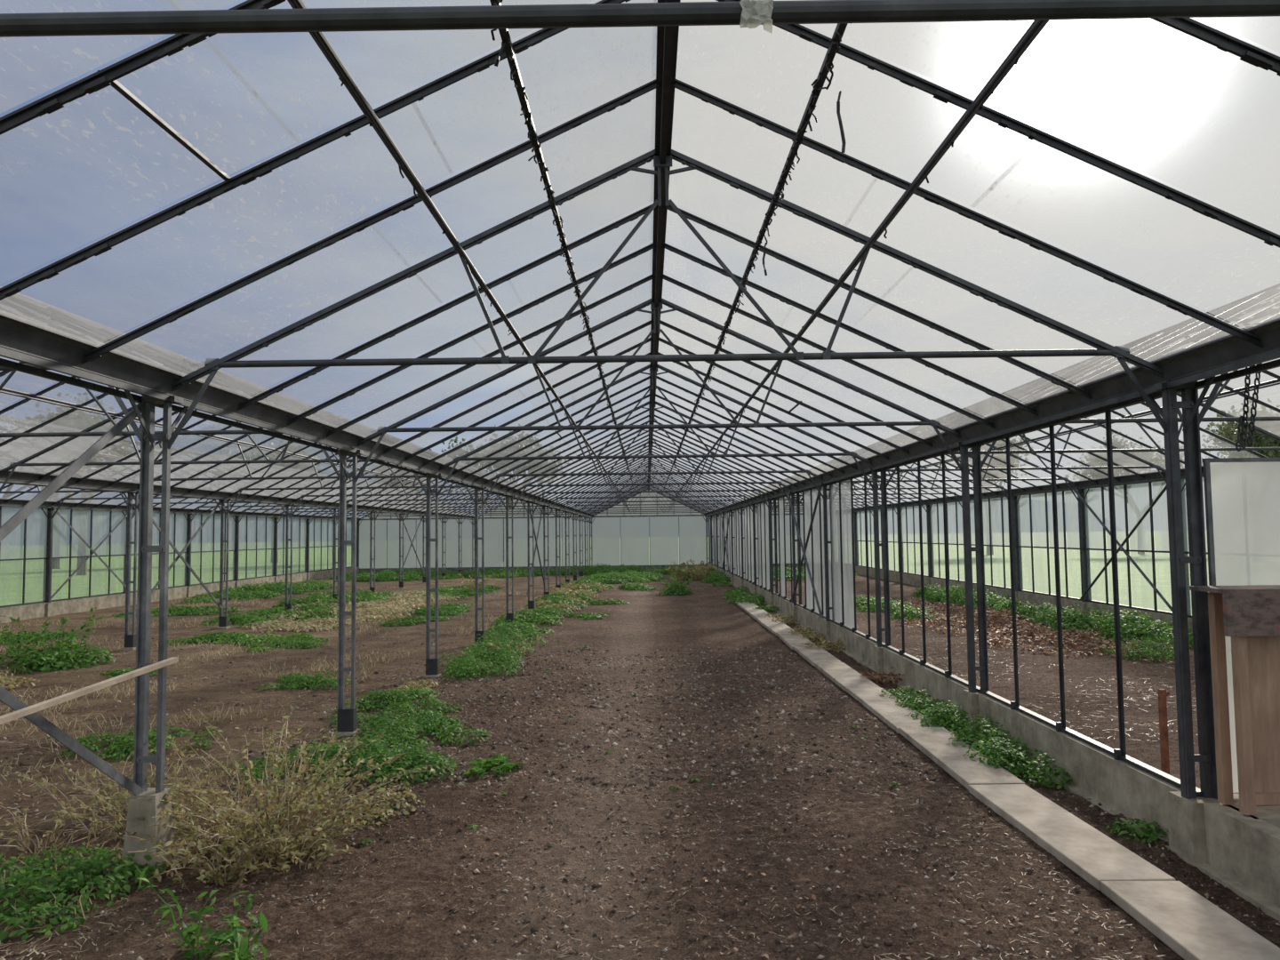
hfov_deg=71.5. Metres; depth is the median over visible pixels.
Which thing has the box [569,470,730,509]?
roof truss
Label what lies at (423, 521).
support post
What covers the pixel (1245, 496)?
wall
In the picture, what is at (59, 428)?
roof
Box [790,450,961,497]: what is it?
roof truss
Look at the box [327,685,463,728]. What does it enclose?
weed patch
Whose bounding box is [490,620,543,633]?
weed patch
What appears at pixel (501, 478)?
roof truss
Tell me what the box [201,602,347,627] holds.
weed patch
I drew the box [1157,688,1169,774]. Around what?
stake
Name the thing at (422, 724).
weed patch
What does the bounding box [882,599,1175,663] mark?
dry weeds
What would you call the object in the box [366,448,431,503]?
tree
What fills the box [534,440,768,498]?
roof truss
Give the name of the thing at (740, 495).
roof truss
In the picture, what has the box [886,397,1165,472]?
roof truss
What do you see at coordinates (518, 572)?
weed patch
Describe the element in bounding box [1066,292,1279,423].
roof truss
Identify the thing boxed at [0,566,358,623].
baseboard
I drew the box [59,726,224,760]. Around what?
weed patch
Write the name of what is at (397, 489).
roof truss
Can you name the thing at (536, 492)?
roof truss
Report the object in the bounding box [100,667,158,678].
weed patch
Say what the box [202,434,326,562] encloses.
tree
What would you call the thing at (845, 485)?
wall partition
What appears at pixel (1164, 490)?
brace
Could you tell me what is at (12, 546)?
wall
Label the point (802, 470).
roof truss
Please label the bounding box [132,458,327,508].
roof truss
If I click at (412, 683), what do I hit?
dry weeds
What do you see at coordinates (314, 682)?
weed patch
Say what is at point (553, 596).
weed patch
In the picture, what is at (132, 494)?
brace
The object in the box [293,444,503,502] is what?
roof truss
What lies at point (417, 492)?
roof truss
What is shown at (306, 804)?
dry weeds
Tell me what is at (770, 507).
support post
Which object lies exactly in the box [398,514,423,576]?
brace
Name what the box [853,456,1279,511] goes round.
gutter
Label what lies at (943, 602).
litter
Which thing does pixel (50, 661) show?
weed patch
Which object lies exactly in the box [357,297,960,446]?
roof truss
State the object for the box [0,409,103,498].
tree
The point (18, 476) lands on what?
gutter
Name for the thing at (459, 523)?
support post
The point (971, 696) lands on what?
support post
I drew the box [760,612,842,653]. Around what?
dry weeds
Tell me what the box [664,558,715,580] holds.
dry shrub
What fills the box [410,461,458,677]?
support post
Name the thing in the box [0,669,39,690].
dry weeds
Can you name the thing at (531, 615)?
weed patch
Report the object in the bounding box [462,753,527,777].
thistle
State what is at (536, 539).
brace
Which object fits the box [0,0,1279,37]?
horizontal pipe
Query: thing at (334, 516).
support post
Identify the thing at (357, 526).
support post
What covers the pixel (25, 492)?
roof truss
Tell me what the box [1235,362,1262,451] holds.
hanging chain
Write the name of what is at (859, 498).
roof truss
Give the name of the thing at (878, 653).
support post
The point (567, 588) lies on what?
dry weeds
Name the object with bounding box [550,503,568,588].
support post
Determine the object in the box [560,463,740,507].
roof truss
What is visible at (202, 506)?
roof truss
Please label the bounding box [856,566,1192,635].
baseboard
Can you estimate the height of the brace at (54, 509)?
2.057 m
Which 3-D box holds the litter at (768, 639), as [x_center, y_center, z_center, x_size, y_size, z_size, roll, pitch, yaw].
[-0.210,2.153,7.976,4.705,0.080,11.891,-1,-3,0]
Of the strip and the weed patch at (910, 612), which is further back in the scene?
the weed patch at (910, 612)
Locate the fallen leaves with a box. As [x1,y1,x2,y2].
[0,605,1198,959]
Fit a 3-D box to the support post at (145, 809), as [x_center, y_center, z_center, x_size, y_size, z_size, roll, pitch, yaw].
[-2.519,0.720,4.605,0.443,2.616,0.446,3,-5,-45]
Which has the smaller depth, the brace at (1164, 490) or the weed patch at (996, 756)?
the weed patch at (996, 756)
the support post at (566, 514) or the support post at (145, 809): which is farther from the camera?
the support post at (566, 514)
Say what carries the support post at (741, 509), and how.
on the concrete curb
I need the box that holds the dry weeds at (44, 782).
[1,735,257,839]
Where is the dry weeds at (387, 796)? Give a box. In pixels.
[250,780,425,825]
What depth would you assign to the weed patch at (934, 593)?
20.09 m
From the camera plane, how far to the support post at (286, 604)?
19.60 m
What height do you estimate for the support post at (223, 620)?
2.606 m
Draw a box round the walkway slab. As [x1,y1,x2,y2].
[734,600,1279,959]
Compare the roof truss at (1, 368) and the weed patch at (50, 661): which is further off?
the weed patch at (50, 661)
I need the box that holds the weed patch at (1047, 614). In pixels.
[1009,601,1193,647]
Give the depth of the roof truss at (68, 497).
19.72 m
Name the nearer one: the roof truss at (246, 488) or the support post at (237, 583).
the roof truss at (246, 488)
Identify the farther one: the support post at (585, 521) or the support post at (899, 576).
the support post at (585, 521)
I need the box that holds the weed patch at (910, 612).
[856,594,938,620]
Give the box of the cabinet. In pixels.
[1189,584,1279,827]
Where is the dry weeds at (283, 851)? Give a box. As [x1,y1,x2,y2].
[150,776,399,875]
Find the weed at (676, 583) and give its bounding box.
[657,568,701,594]
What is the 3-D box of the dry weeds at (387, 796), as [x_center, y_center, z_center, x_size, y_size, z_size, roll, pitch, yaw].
[-1.853,1.968,5.522,1.020,0.131,0.848,-1,-3,0]
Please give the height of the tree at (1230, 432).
8.230 m
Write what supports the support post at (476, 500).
on the floor
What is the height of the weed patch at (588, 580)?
0.316 m
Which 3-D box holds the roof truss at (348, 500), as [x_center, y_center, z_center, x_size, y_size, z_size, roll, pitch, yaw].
[-5.072,0.006,22.698,5.211,1.274,0.043,-1,-3,0]
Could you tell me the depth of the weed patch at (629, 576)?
31.32 m
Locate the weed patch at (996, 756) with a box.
[963,734,1072,789]
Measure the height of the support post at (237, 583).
2.616 m
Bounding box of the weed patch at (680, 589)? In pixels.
[657,580,694,595]
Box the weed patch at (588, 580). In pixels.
[546,578,614,592]
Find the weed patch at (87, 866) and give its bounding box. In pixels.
[0,842,169,941]
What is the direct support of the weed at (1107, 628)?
on the floor
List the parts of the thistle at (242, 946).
stem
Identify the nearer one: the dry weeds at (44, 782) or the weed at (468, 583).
the dry weeds at (44, 782)
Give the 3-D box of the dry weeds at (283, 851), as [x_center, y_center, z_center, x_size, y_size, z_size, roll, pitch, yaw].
[-1.916,1.789,4.633,1.195,0.396,1.086,-1,-3,0]
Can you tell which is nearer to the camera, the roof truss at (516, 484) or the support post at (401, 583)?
the support post at (401, 583)
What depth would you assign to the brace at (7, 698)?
3.99 m
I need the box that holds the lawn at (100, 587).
[0,530,1208,615]
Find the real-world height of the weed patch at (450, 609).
0.193 m
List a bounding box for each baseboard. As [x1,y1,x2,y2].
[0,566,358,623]
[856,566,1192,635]
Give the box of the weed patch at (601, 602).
[586,599,629,605]
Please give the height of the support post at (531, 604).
2.606 m
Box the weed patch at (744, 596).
[722,586,779,611]
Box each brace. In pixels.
[0,401,145,795]
[50,508,127,599]
[123,493,222,625]
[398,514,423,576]
[526,505,545,594]
[720,510,730,573]
[786,484,823,617]
[1072,485,1172,611]
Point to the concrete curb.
(1243, 850)
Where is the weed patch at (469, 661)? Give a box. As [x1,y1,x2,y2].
[439,643,524,680]
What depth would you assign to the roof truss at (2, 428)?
13.74 m
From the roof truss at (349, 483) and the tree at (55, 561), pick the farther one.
the tree at (55, 561)
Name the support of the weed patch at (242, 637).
on the floor
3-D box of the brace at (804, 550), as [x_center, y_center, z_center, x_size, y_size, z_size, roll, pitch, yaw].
[2.776,1.169,15.056,0.073,2.057,3.025,-1,-3,0]
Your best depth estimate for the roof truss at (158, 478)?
13.69 m
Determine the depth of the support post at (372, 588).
25.58 m
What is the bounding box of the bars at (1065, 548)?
[855,481,1207,617]
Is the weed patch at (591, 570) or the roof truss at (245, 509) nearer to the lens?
the roof truss at (245, 509)
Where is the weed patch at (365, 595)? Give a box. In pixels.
[272,588,397,607]
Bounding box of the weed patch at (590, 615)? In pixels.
[566,612,610,619]
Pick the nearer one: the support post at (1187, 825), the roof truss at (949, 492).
the support post at (1187, 825)
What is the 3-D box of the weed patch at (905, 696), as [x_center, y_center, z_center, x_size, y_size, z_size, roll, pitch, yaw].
[2.611,2.052,8.463,0.600,0.211,1.116,-1,-3,0]
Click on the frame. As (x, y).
(1205, 461)
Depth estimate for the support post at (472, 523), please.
40.56 m
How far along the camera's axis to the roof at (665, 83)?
3.96 m
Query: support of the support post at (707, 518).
on the floor
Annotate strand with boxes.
[309,0,1019,467]
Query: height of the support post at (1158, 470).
2.616 m
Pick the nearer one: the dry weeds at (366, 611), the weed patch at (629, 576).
the dry weeds at (366, 611)
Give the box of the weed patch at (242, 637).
[167,631,287,646]
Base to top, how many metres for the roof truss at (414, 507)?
1.274 m
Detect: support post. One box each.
[0,467,15,492]
[40,500,63,616]
[108,369,217,876]
[120,490,139,650]
[121,505,139,605]
[183,508,199,597]
[214,490,242,628]
[232,511,245,589]
[272,512,283,583]
[280,497,303,609]
[304,515,314,580]
[318,433,384,735]
[328,502,348,599]
[356,518,363,572]
[365,505,383,592]
[395,508,411,588]
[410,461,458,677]
[418,511,432,583]
[439,512,451,575]
[455,514,467,571]
[462,477,499,645]
[469,515,480,567]
[496,487,526,622]
[520,494,544,610]
[537,499,558,598]
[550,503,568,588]
[560,506,575,582]
[568,509,583,581]
[575,511,588,576]
[581,513,592,571]
[585,514,597,566]
[700,512,709,566]
[705,512,713,568]
[710,510,719,571]
[716,507,727,575]
[723,504,735,583]
[732,501,745,588]
[743,496,759,595]
[758,491,777,607]
[778,484,802,621]
[808,473,832,641]
[852,456,896,672]
[853,512,859,573]
[889,503,903,582]
[921,503,934,585]
[933,426,996,729]
[1000,488,1023,600]
[1064,480,1091,613]
[1117,357,1227,863]
[1157,469,1191,615]
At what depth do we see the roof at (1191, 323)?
11.39 m
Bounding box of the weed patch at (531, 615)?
[485,607,573,634]
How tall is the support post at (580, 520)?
2.606 m
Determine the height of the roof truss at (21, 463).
1.274 m
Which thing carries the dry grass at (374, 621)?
on the floor
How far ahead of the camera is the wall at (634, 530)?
40.59 m
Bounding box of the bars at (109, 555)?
[0,504,357,607]
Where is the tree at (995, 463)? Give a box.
[934,435,1032,554]
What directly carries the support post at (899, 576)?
on the floor
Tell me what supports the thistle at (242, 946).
on the floor
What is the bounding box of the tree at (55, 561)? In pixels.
[6,412,105,568]
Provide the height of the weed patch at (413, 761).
0.230 m
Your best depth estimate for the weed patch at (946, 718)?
6.94 m
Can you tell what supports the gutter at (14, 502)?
attached to the roof at (59, 428)
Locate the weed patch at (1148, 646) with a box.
[1099,635,1191,662]
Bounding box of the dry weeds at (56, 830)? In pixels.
[0,801,103,855]
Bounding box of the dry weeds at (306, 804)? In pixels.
[62,704,436,863]
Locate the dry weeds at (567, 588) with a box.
[527,581,609,611]
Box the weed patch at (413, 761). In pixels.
[235,730,459,793]
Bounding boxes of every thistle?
[134,864,257,959]
[212,911,267,959]
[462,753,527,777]
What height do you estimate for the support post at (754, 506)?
2.616 m
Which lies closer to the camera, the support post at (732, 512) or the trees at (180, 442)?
the support post at (732, 512)
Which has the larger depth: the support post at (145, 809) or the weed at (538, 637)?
the weed at (538, 637)
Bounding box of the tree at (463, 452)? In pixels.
[441,423,575,508]
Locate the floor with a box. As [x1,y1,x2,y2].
[0,574,1279,959]
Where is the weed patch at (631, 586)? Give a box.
[618,582,657,591]
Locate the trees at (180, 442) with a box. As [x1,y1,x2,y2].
[14,420,1106,544]
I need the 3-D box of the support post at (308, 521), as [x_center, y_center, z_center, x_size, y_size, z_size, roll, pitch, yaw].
[-12.967,2.647,34.625,0.443,2.616,0.446,3,-5,-45]
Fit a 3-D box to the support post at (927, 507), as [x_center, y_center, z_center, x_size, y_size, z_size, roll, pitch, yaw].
[8.322,1.839,25.492,0.443,2.616,0.446,3,-5,-45]
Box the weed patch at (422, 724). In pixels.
[356,708,491,751]
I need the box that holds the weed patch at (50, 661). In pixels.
[0,635,117,673]
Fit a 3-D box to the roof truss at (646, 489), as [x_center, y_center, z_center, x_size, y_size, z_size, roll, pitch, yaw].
[0.406,1.014,40.629,5.211,1.274,0.043,-1,-3,0]
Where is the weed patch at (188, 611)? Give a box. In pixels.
[112,605,241,617]
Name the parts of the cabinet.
panel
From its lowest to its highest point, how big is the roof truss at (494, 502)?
1.274 m
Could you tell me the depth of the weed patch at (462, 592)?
25.60 m
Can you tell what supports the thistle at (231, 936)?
on the floor
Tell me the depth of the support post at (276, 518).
31.61 m
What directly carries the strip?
attached to the roof at (665, 83)
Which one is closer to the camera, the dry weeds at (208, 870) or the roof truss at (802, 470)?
the dry weeds at (208, 870)
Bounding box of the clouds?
[0,0,1279,516]
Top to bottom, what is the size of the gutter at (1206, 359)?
0.155 m
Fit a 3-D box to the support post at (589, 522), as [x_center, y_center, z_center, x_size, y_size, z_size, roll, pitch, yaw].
[-2.241,2.865,40.540,0.443,2.606,0.446,3,-5,-45]
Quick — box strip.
[97,70,801,452]
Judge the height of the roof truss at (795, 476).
1.274 m
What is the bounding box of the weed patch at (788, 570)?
[773,564,859,581]
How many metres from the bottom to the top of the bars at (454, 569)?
3.578 m
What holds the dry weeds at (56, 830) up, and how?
on the floor
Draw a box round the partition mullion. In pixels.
[708,389,1202,795]
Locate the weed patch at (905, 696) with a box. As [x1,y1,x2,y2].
[877,685,952,713]
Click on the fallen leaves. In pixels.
(924, 864)
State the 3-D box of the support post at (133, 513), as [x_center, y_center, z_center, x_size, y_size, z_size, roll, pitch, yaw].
[-13.059,1.930,22.646,0.443,2.616,0.446,3,-5,-45]
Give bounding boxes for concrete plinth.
[1232,793,1239,801]
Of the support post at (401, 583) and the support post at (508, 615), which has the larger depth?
the support post at (401, 583)
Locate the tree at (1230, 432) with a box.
[1201,396,1279,457]
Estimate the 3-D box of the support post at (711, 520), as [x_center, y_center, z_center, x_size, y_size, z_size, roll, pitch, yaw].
[3.075,2.623,37.508,0.443,2.616,0.446,3,-5,-45]
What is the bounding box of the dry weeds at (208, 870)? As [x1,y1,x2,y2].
[109,804,327,891]
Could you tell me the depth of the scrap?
1.54 m
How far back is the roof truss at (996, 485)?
19.59 m
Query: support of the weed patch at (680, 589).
on the floor
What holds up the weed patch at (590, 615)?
on the floor
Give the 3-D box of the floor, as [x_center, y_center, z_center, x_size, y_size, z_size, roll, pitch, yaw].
[-2.400,2.790,18.005,21.360,0.087,45.000,-1,-3,0]
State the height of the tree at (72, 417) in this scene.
9.054 m
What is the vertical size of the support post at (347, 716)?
2.606 m
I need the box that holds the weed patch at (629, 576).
[577,569,665,583]
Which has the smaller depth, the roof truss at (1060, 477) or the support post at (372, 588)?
the roof truss at (1060, 477)
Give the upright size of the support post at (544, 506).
2.606 m
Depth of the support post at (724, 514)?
31.53 m
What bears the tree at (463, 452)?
on the lawn at (100, 587)
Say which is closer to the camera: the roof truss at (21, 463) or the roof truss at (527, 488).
the roof truss at (21, 463)
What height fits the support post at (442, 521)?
2.606 m
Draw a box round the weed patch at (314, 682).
[253,669,351,690]
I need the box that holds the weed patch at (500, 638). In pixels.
[464,626,547,655]
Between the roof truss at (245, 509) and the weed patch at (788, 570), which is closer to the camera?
the roof truss at (245, 509)
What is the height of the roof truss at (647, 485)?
1.274 m
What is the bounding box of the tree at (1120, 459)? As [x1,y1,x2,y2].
[1064,430,1211,553]
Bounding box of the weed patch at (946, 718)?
[906,698,1021,761]
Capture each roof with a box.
[0,0,1279,516]
[0,286,555,518]
[0,415,461,519]
[734,289,1279,510]
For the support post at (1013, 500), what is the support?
on the floor
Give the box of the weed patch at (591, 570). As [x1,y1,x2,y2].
[538,563,667,575]
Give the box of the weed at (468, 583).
[458,572,495,590]
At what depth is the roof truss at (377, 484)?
34.69 m
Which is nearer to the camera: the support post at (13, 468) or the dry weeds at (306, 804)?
the dry weeds at (306, 804)
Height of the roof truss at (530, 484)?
1.274 m
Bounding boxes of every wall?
[0,504,351,605]
[359,489,804,568]
[853,476,1207,615]
[1209,461,1279,792]
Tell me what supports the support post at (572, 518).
on the floor
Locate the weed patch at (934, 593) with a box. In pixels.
[911,581,1031,610]
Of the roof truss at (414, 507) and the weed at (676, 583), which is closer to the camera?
the weed at (676, 583)
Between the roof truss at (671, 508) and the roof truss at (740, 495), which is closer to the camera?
the roof truss at (740, 495)
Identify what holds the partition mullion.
on the concrete curb
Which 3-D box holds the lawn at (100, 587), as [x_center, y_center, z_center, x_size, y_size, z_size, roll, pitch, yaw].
[1.332,11.882,169.588,600.000,0.001,460.000,-1,-3,0]
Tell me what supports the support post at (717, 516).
on the floor
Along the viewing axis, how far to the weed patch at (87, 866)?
4.16 m
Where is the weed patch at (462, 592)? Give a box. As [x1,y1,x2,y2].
[408,584,503,599]
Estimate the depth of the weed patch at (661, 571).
36.06 m
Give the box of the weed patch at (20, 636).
[0,631,78,644]
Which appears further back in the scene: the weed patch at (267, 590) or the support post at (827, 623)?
the weed patch at (267, 590)
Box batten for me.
[0,656,178,724]
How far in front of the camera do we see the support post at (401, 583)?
28.57 m
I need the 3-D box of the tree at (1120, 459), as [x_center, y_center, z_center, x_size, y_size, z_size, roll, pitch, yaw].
[32.609,0.787,57.972,9.470,8.230,5.190,-1,-3,8]
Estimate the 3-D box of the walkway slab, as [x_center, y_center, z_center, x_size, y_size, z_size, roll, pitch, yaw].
[2.325,2.269,10.929,0.398,0.063,20.527,-1,-3,0]
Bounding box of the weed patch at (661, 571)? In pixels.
[646,564,715,575]
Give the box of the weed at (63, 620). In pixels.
[0,607,103,665]
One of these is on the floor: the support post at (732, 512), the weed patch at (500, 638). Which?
the weed patch at (500, 638)
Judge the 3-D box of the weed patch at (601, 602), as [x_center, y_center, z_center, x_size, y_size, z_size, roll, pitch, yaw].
[-0.765,2.929,21.372,1.038,0.123,0.991,-1,-3,0]
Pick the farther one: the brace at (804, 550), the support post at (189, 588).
the support post at (189, 588)
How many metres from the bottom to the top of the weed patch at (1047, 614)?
0.445 m
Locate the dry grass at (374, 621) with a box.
[0,581,559,920]
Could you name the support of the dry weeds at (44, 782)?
on the floor
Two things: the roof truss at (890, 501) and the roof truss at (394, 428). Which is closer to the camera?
the roof truss at (394, 428)
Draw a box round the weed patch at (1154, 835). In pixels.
[1106,816,1168,845]
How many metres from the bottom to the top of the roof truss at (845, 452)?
1.274 m
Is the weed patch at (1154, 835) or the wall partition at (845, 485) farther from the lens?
the wall partition at (845, 485)
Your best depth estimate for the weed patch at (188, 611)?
19.73 m
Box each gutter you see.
[0,309,592,518]
[0,468,474,519]
[0,497,359,520]
[705,320,1279,516]
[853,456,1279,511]
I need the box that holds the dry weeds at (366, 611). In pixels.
[242,590,463,633]
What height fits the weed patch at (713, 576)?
0.384 m
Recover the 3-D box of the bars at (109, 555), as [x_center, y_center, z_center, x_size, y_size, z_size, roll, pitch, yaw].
[-13.095,1.554,18.161,0.050,2.130,45.030,-1,-3,0]
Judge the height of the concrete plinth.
0.340 m
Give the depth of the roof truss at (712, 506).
31.61 m
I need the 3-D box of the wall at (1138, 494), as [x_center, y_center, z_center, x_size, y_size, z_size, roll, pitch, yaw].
[8.292,1.264,18.013,0.001,2.110,44.980,-1,-3,0]
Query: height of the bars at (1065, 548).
2.130 m
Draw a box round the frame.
[1202,457,1279,585]
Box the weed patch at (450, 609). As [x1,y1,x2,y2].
[378,602,474,626]
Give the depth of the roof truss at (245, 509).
28.69 m
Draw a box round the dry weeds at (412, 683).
[357,679,439,707]
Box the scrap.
[739,0,773,33]
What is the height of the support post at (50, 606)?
2.616 m
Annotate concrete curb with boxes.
[707,562,1279,920]
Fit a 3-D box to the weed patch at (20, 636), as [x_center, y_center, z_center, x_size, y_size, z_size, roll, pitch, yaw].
[-10.363,2.643,14.980,1.031,0.161,1.609,-2,-4,24]
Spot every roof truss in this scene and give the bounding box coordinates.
[0,306,282,437]
[0,363,48,370]
[0,370,383,474]
[0,425,117,479]
[0,436,213,493]
[52,447,278,504]
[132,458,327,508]
[137,405,440,488]
[171,149,1164,391]
[191,467,362,511]
[229,430,473,496]
[239,474,393,513]
[277,482,417,515]
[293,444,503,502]
[309,484,435,517]
[345,488,454,515]
[346,456,522,503]
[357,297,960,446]
[359,491,468,519]
[376,466,535,509]
[404,472,541,511]
[431,478,551,511]
[439,364,871,471]
[446,483,558,515]
[462,488,565,516]
[478,491,577,516]
[484,400,822,484]
[513,428,791,493]
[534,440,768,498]
[549,453,752,503]
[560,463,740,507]
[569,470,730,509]
[576,476,722,511]
[583,480,715,513]
[588,485,710,514]
[592,488,705,516]
[765,468,896,505]
[767,475,872,508]
[776,460,926,502]
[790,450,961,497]
[818,438,1007,491]
[849,424,1077,486]
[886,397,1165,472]
[948,358,1279,454]
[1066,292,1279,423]
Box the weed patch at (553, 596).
[526,591,592,611]
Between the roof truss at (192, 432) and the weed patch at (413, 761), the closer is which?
the weed patch at (413, 761)
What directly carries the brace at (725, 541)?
attached to the support post at (732, 512)
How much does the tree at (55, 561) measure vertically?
9.877 m
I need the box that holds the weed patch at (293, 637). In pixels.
[244,632,330,652]
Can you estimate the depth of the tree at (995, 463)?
59.19 m
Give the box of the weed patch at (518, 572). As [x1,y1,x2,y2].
[455,567,555,578]
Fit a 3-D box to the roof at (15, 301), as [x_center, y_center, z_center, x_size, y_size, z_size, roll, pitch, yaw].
[-5.091,-0.256,18.208,5.227,1.295,45.000,-1,-3,0]
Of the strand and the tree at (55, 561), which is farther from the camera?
the tree at (55, 561)
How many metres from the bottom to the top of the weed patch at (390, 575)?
0.402 m
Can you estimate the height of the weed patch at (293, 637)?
0.152 m
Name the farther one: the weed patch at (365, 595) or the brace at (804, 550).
the weed patch at (365, 595)
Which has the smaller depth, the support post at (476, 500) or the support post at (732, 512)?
the support post at (476, 500)
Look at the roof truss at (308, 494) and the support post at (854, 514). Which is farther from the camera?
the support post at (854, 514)
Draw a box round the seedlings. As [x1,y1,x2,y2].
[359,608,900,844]
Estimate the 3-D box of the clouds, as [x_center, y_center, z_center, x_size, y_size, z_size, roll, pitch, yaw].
[-2.438,-0.323,18.191,21.250,1.255,44.988,-1,-3,0]
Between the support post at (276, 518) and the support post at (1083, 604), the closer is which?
the support post at (1083, 604)
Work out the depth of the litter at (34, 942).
6.34 m
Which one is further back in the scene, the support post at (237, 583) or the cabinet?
the support post at (237, 583)
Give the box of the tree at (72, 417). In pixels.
[18,392,140,575]
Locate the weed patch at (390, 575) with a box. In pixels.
[327,568,467,582]
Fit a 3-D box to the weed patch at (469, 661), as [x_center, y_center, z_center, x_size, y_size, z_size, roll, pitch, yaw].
[-1.964,2.238,11.204,1.183,0.283,2.035,0,-4,-17]
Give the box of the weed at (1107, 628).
[1086,604,1164,641]
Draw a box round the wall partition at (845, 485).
[708,479,854,627]
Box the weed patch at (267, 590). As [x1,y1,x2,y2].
[180,578,336,603]
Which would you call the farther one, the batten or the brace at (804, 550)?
the brace at (804, 550)
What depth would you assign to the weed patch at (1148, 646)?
11.41 m
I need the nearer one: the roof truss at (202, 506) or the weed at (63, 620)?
the weed at (63, 620)
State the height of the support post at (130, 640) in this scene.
2.606 m
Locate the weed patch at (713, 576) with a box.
[700,569,734,586]
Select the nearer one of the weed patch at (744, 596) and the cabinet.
the cabinet
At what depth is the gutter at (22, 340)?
4.65 m
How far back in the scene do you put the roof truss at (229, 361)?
4.67 m
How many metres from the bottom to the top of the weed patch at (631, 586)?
0.221 m
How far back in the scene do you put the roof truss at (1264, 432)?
10.61 m
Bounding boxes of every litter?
[0,592,516,959]
[16,639,1167,959]
[856,601,1197,741]
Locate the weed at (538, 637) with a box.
[486,632,539,655]
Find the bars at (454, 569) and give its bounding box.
[357,493,804,573]

